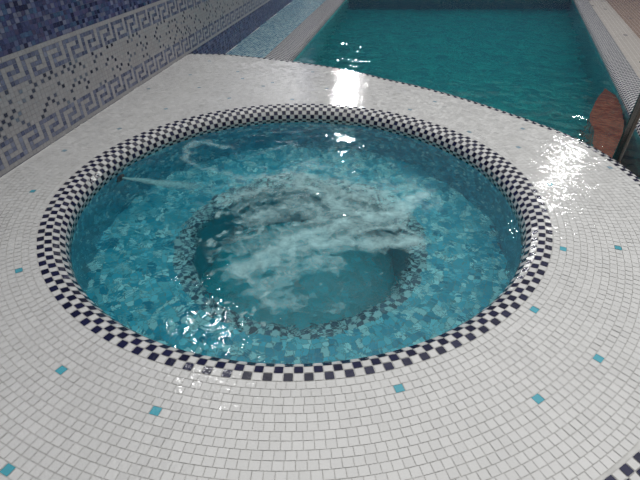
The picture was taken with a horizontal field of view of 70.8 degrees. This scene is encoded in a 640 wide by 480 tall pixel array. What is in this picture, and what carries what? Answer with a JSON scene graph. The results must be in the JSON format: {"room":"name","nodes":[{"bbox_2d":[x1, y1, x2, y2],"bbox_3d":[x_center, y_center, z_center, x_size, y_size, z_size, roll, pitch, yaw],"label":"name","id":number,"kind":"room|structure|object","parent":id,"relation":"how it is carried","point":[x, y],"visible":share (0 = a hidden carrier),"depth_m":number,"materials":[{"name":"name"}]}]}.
{"room":"indoor swimming pool","nodes":[
{"label":"indoor swimming pool","id":0,"kind":"room"},
{"bbox_2d":[0,0,292,176],"bbox_3d":[-0.914,-3.016,4.727,0.002,4.500,13.200,5,36,7],"label":"wall","id":1,"kind":"structure","parent":0,"point":[63,63],"depth_m":2.59,"materials":[{"name":"tile"}]},
{"bbox_2d":[0,54,639,479],"bbox_3d":[-0.022,0.156,2.800,3.109,1.551,3.966,1,36,0],"label":"floor","id":2,"kind":"structure","parent":0,"point":[551,391],"depth_m":1.20,"materials":[{"name":"white tile"}]},
{"bbox_2d":[37,104,552,380],"bbox_3d":[-0.096,0.130,2.328,2.132,0.954,2.132,1,36,0],"label":"checkered tile border","id":3,"kind":"object","parent":2,"relation":"in","point":[58,221],"visible":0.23,"depth_m":1.72,"materials":[{"name":"tile"}]},
{"bbox_2d":[69,119,522,364],"bbox_3d":[-0.093,-0.199,2.088,1.950,0.016,1.950,-4,36,-6],"label":"water","id":4,"kind":"object","parent":3,"relation":"in","point":[140,250],"visible":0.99,"depth_m":1.79,"materials":[{"name":"teal liquid"}]},
{"bbox_2d":[190,174,427,325],"bbox_3d":[0.004,-0.240,2.138,1.394,0.016,1.762,-8,37,-12],"label":"foam","id":5,"kind":"object","parent":4,"relation":"on","point":[372,216],"visible":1,"depth_m":1.87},
{"bbox_2d":[588,0,639,78],"bbox_3d":[5.017,-2.361,5.384,2.800,0.002,11.400,13,38,16],"label":"floor","id":6,"kind":"structure","parent":0,"point":[621,18],"depth_m":6.28,"materials":[{"name":"tile"}]},
{"bbox_2d":[226,0,639,140],"bbox_3d":[0.959,-2.045,5.941,4.980,1.230,9.389,13,38,16],"label":"swimming pool","id":7,"kind":"object","parent":6,"relation":"in","point":[286,34],"visible":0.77,"depth_m":5.42,"materials":[{"name":"tile"}]},
{"bbox_2d":[294,0,639,178],"bbox_3d":[1.259,-2.422,5.527,3.933,0.012,9.388,13,38,16],"label":"pool water","id":8,"kind":"object","parent":7,"relation":"in","point":[537,61],"visible":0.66,"depth_m":5.03,"materials":[{"name":"teal liquid"}]},
{"bbox_2d":[612,93,639,162],"bbox_3d":[2.122,-0.247,2.491,1.004,2.401,0.110,10,37,13],"label":"pool handrail","id":9,"kind":"object","parent":7,"relation":"on","point":[634,117],"visible":0.25,"depth_m":2.42,"materials":[{"name":"metal"}]}
]}

